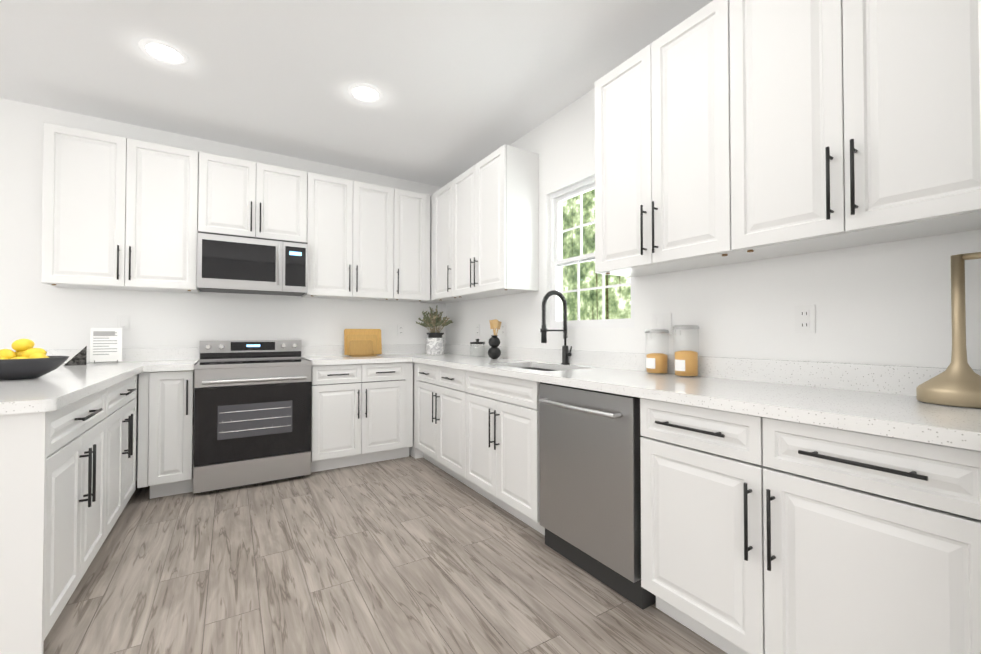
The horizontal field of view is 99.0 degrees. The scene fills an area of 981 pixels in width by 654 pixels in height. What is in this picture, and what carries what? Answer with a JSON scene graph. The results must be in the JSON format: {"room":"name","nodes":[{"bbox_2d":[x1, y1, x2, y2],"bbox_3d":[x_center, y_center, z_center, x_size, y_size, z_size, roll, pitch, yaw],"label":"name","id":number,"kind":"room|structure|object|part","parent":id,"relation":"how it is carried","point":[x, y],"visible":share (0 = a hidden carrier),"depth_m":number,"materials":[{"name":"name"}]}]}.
{"room":"kitchen","nodes":[
{"label":"kitchen","id":0,"kind":"room"},
{"bbox_2d":[0,98,445,432],"bbox_3d":[-3.391,-0.199,2.958,7.030,2.760,0.160,1,-1,-32],"label":"wall","id":1,"kind":"structure","parent":0,"point":[36,311],"depth_m":3.27,"materials":[{"name":"white paint"}]},
{"bbox_2d":[41,122,198,292],"bbox_3d":[-2.674,-0.815,3.104,0.842,1.074,0.360,1,-1,-32],"label":"upper cabinet","id":2,"kind":"object","parent":1,"relation":"attached to","point":[119,213],"visible":0.98,"depth_m":2.96,"materials":[{"name":"white wood"}]},
{"bbox_2d":[117,315,129,329],"bbox_3d":[-2.815,-0.035,3.213,0.072,0.115,0.008,1,-1,-32],"label":"light switch","id":3,"kind":"object","parent":1,"relation":"attached to","point":[123,322],"visible":0.85,"depth_m":3.21,"materials":[{"name":"white plastic"}]},
{"bbox_2d":[198,151,306,241],"bbox_3d":[-1.986,-1.034,3.534,0.772,0.624,0.360,1,-1,-32],"label":"upper cabinet","id":4,"kind":"object","parent":1,"relation":"attached to","point":[236,196],"visible":0.94,"depth_m":3.39,"materials":[{"name":"white wood"}]},
{"bbox_2d":[197,231,307,295],"bbox_3d":[-1.964,-0.503,3.490,0.768,0.427,0.443,1,-1,-32],"label":"over-the-range microwave","id":5,"kind":"object","parent":4,"relation":"attached to","point":[233,263],"visible":1,"depth_m":3.33,"materials":[{"name":"grey metal"}]},
{"bbox_2d":[301,172,429,301],"bbox_3d":[-1.168,-0.801,4.039,1.151,1.074,0.360,1,-1,-32],"label":"upper cabinet","id":6,"kind":"object","parent":1,"relation":"attached to","point":[366,241],"visible":0.98,"depth_m":3.88,"materials":[{"name":"white wood"}]},
{"bbox_2d":[397,325,403,335],"bbox_3d":[-0.937,0.032,4.378,0.072,0.115,0.008,1,-1,-32],"label":"electrical outlet","id":7,"kind":"object","parent":1,"relation":"attached to","point":[400,330],"visible":1,"depth_m":4.37,"materials":[{"name":"white plastic"}]},
{"bbox_2d":[420,196,447,302],"bbox_3d":[-0.543,-0.798,4.449,0.302,1.067,0.321,1,-1,-32],"label":"upper cabinet","id":8,"kind":"object","parent":1,"relation":"attached to","point":[426,301],"depth_m":4.27,"materials":[{"name":"white wood"}]},
{"bbox_2d":[0,0,712,186],"bbox_3d":[-1.391,-1.688,-0.239,7.030,0.120,7.740,1,-1,-32],"label":"ceiling","id":9,"kind":"structure","parent":0,"point":[463,86],"depth_m":2.56,"materials":[{"name":"white paint"}]},
{"bbox_2d":[139,38,188,65],"bbox_3d":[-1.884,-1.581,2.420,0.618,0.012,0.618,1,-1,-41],"label":"recessed light","id":10,"kind":"object","parent":9,"relation":"in","point":[148,46],"depth_m":2.41,"materials":[{"name":"white plastic"}]},
{"bbox_3d":[-1.884,-1.575,2.420,0.540,0.001,0.540,1,-1,-32],"label":"recessed ceiling light glow","id":11,"kind":"part","parent":10,"relation":"part of","materials":[{"name":"white"}]},
{"bbox_2d":[348,83,382,102],"bbox_3d":[-0.844,-1.576,2.830,0.227,0.009,0.227,1,-1,-41],"label":"recessed light","id":12,"kind":"object","parent":9,"relation":"in","point":[354,90],"depth_m":2.81,"materials":[{"name":"white plastic"}]},
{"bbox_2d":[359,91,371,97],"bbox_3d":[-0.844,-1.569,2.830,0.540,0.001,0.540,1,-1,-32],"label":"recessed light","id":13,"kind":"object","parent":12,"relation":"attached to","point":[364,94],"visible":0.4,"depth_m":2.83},
{"bbox_2d":[43,455,727,653],"bbox_3d":[-1.391,1.192,-0.283,7.030,0.120,7.740,1,-1,-32],"label":"floor","id":14,"kind":"structure","parent":0,"point":[410,554],"depth_m":1.92,"materials":[{"name":"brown wood"}]},
{"bbox_2d":[0,386,111,653],"bbox_3d":[-1.947,0.720,1.558,0.620,0.880,0.810,1,-1,-32],"label":"base cabinet","id":15,"kind":"object","parent":14,"relation":"on","point":[68,476],"depth_m":1.41,"materials":[{"name":"white wood"}]},
{"bbox_2d":[0,347,198,414],"bbox_3d":[-2.263,0.220,2.208,1.082,0.140,2.287,1,-1,-32],"label":"countertop","id":16,"kind":"structure","parent":15,"relation":"on","point":[61,386],"depth_m":2.10,"materials":[{"name":"stone"}]},
{"bbox_2d":[0,339,68,379],"bbox_3d":[-2.242,0.150,1.994,0.336,0.190,0.336,1,-1,-32],"label":"fruit bowl","id":17,"kind":"object","parent":16,"relation":"on","point":[25,360],"visible":1,"depth_m":1.96,"materials":[{"name":"grey ceramic"}]},
{"bbox_2d":[64,346,86,365],"bbox_3d":[-2.799,0.193,2.825,0.109,0.129,0.040,1,-1,-40],"label":"bookend","id":18,"kind":"object","parent":16,"relation":"on","point":[80,358],"visible":0.94,"depth_m":2.83,"materials":[{"name":"stone"}]},
{"bbox_2d":[90,328,121,362],"bbox_3d":[-2.798,0.133,3.052,0.170,0.252,0.177,1,-1,-42],"label":"card","id":19,"kind":"object","parent":16,"relation":"on","point":[105,344],"visible":1,"depth_m":3.03,"materials":[{"name":"white paper"}]},
{"bbox_2d":[108,374,138,533],"bbox_3d":[-2.368,0.731,2.264,0.590,0.880,0.834,1,-1,-32],"label":"base cabinet","id":20,"kind":"object","parent":14,"relation":"on","point":[124,393],"depth_m":2.39,"materials":[{"name":"white wood"}]},
{"bbox_2d":[137,370,193,498],"bbox_3d":[-2.363,0.744,3.099,0.298,0.879,0.654,1,-1,-32],"label":"base cabinet","id":21,"kind":"object","parent":14,"relation":"on","point":[166,420],"visible":0.85,"depth_m":2.86,"materials":[{"name":"white wood"}]},
{"bbox_2d":[193,340,312,493],"bbox_3d":[-1.885,0.649,3.346,0.766,1.075,0.724,1,-1,-32],"label":"range","id":22,"kind":"object","parent":14,"relation":"on","point":[252,412],"visible":1,"depth_m":3.11,"materials":[{"name":"silver metal"}]},
{"bbox_2d":[311,362,412,471],"bbox_3d":[-1.215,0.754,3.812,0.856,0.879,0.654,1,-1,-32],"label":"base cabinet","id":23,"kind":"object","parent":14,"relation":"on","point":[361,413],"visible":0.98,"depth_m":3.55,"materials":[{"name":"white wood"}]},
{"bbox_2d":[302,344,409,365],"bbox_3d":[-1.241,0.244,3.810,0.810,0.140,0.644,1,-1,-32],"label":"countertop","id":24,"kind":"structure","parent":23,"relation":"on","point":[331,354],"depth_m":3.90,"materials":[{"name":"stone"}]},
{"bbox_2d":[344,329,381,356],"bbox_3d":[-1.203,0.146,4.003,0.350,0.259,0.205,0,-1,-28],"label":"cutting boards","id":25,"kind":"object","parent":24,"relation":"on","point":[361,342],"visible":1,"depth_m":3.98,"materials":[{"name":"brown wood"}]},
{"bbox_2d":[409,447,412,456],"bbox_3d":[-0.577,0.760,4.189,0.609,0.880,0.687,1,-1,-32],"label":"base cabinet","id":26,"kind":"object","parent":14,"relation":"on","point":[410,448],"depth_m":3.88,"materials":[{"name":"white wood"}]},
{"bbox_2d":[413,362,476,491],"bbox_3d":[-0.176,0.750,3.536,0.617,0.880,0.984,1,-1,-32],"label":"base cabinet","id":27,"kind":"object","parent":14,"relation":"on","point":[439,416],"depth_m":3.30,"materials":[{"name":"white wood"}]},
{"bbox_2d":[410,344,980,450],"bbox_3d":[0.281,0.228,2.760,0.667,0.140,4.034,1,-1,-32],"label":"countertop","id":28,"kind":"structure","parent":27,"relation":"on","point":[881,400],"depth_m":1.60,"materials":[{"name":"stone"}]},
{"bbox_2d":[416,306,452,354],"bbox_3d":[-0.562,0.027,4.315,0.402,0.506,0.401,1,-1,-32],"label":"potted plant","id":29,"kind":"object","parent":28,"relation":"on","point":[434,343],"visible":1,"depth_m":4.23,"materials":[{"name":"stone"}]},
{"bbox_2d":[470,339,484,356],"bbox_3d":[-0.118,0.190,3.796,0.136,0.166,0.136,1,-1,-32],"label":"jar","id":30,"kind":"object","parent":28,"relation":"on","point":[478,342],"visible":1,"depth_m":3.77,"materials":[{"name":"clear glass"}]},
{"bbox_2d":[488,319,501,358],"bbox_3d":[0.035,0.101,3.528,0.119,0.335,0.112,1,-1,-32],"label":"vase","id":31,"kind":"object","parent":28,"relation":"on","point":[494,351],"visible":1,"depth_m":3.50,"materials":[{"name":"black ceramic"}]},
{"bbox_2d":[524,367,556,370],"bbox_3d":[0.314,0.410,2.784,0.416,0.222,0.686,1,-1,-32],"label":"sink basin","id":32,"kind":"object","parent":28,"relation":"in","point":[541,369],"visible":0.02,"depth_m":3.09,"materials":[{"name":"silver metal"}]},
{"bbox_2d":[540,290,571,364],"bbox_3d":[0.455,0.003,2.847,0.242,0.511,0.107,1,-1,-32],"label":"faucet","id":33,"kind":"object","parent":28,"relation":"on","point":[543,331],"visible":1,"depth_m":2.88,"materials":[{"name":"black metal"}]},
{"bbox_2d":[645,329,668,373],"bbox_3d":[0.888,0.131,2.244,0.130,0.237,0.122,1,-1,-32],"label":"canister","id":34,"kind":"object","parent":28,"relation":"on","point":[656,362],"visible":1,"depth_m":2.20,"materials":[{"name":"clear glass"}]},
{"bbox_2d":[673,325,698,376],"bbox_3d":[0.978,0.118,2.100,0.130,0.257,0.122,1,-1,-32],"label":"canister","id":35,"kind":"object","parent":28,"relation":"on","point":[686,363],"visible":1,"depth_m":2.06,"materials":[{"name":"clear glass"}]},
{"bbox_2d":[916,252,980,407],"bbox_3d":[1.444,0.005,1.274,0.186,0.457,0.213,1,-1,-32],"label":"brass vase","id":36,"kind":"object","parent":28,"relation":"on","point":[957,382],"visible":1,"depth_m":1.27,"materials":[{"name":"gold metal"}]},
{"bbox_2d":[466,367,544,535],"bbox_3d":[0.283,0.739,2.761,0.654,0.879,0.813,1,-1,-32],"label":"base cabinet","id":37,"kind":"object","parent":14,"relation":"on","point":[502,447],"visible":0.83,"depth_m":2.53,"materials":[{"name":"white wood"}]},
{"bbox_2d":[538,382,655,609],"bbox_3d":[0.657,0.730,2.119,0.683,0.876,0.633,1,-1,-32],"label":"dishwasher","id":38,"kind":"object","parent":14,"relation":"on","point":[590,488],"visible":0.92,"depth_m":1.90,"materials":[{"name":"grey metal"}]},
{"bbox_2d":[640,398,980,653],"bbox_3d":[1.101,0.719,1.445,0.654,0.879,0.946,1,-1,-32],"label":"base cabinet","id":39,"kind":"object","parent":14,"relation":"on","point":[762,535],"visible":0.98,"depth_m":1.21,"materials":[{"name":"white wood"}]},
{"bbox_2d":[446,88,980,369],"bbox_3d":[1.527,-0.220,1.551,0.160,2.760,7.420,1,-1,-32],"label":"wall","id":40,"kind":"structure","parent":0,"point":[887,303],"depth_m":1.87,"materials":[{"name":"white paint"}]},
{"bbox_2d":[432,181,466,302],"bbox_3d":[-0.315,-0.804,4.063,0.322,1.067,0.413,1,-1,-32],"label":"upper cabinet","id":41,"kind":"object","parent":40,"relation":"attached to","point":[442,198],"depth_m":4.00,"materials":[{"name":"white wood"}]},
{"bbox_2d":[476,324,479,335],"bbox_3d":[-0.123,0.027,4.042,0.008,0.115,0.072,1,-1,-32],"label":"electrical outlet","id":42,"kind":"object","parent":40,"relation":"attached to","point":[477,329],"visible":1,"depth_m":4.03,"materials":[{"name":"white plastic"}]},
{"bbox_2d":[452,144,538,299],"bbox_3d":[0.016,-0.812,3.531,0.322,1.067,0.841,1,-1,-32],"label":"upper cabinet","id":43,"kind":"object","parent":40,"relation":"attached to","point":[484,227],"depth_m":3.24,"materials":[{"name":"white wood"}]},
{"bbox_2d":[501,323,505,335],"bbox_3d":[0.114,0.021,3.660,0.008,0.115,0.072,1,-1,-32],"label":"electrical outlet","id":44,"kind":"object","parent":40,"relation":"attached to","point":[503,329],"visible":0.96,"depth_m":3.66,"materials":[{"name":"white plastic"}]},
{"bbox_2d":[547,176,633,328],"bbox_3d":[0.682,-0.501,2.861,0.098,1.020,0.810,1,-1,-32],"label":"window unit","id":45,"kind":"structure","parent":40,"relation":"in","point":[558,198],"depth_m":2.99,"materials":[{"name":"white plastic"}]},
{"bbox_2d":[652,313,671,333],"bbox_3d":[0.948,-0.019,2.318,0.008,0.115,0.124,1,-1,-32],"label":"electrical outlet","id":46,"kind":"object","parent":40,"relation":"attached to","point":[662,321],"visible":0.9,"depth_m":2.31,"materials":[{"name":"white plastic"}]},
{"bbox_2d":[594,0,755,276],"bbox_3d":[0.908,-0.834,2.094,0.322,1.067,0.740,1,-1,-32],"label":"upper cabinet","id":47,"kind":"object","parent":40,"relation":"attached to","point":[660,169],"depth_m":1.96,"materials":[{"name":"white wood"}]},
{"bbox_2d":[795,305,815,332],"bbox_3d":[1.306,-0.033,1.741,0.008,0.115,0.072,1,-1,-32],"label":"electrical outlet","id":48,"kind":"object","parent":40,"relation":"attached to","point":[805,318],"visible":1,"depth_m":1.74,"materials":[{"name":"white plastic"}]},
{"bbox_2d":[722,0,980,259],"bbox_3d":[1.298,-0.843,1.467,0.322,1.067,0.736,1,-1,-32],"label":"upper cabinet","id":49,"kind":"object","parent":40,"relation":"attached to","point":[732,131],"depth_m":1.38,"materials":[{"name":"white wood"}]},
{"bbox_2d":[978,0,980,142],"bbox_3d":[1.310,-0.229,0.957,0.835,2.760,0.120,1,-1,-32],"label":"wall","id":50,"kind":"structure","parent":0,"point":[979,15],"depth_m":0.79,"materials":[{"name":"white paint"}]},
{"label":"outside","id":51,"kind":"structure","parent":0,"visible":0},
{"bbox_2d":[562,189,630,320],"bbox_3d":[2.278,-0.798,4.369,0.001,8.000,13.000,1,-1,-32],"label":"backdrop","id":52,"kind":"structure","parent":51,"point":[574,221],"depth_m":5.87,"materials":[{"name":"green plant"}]}
]}

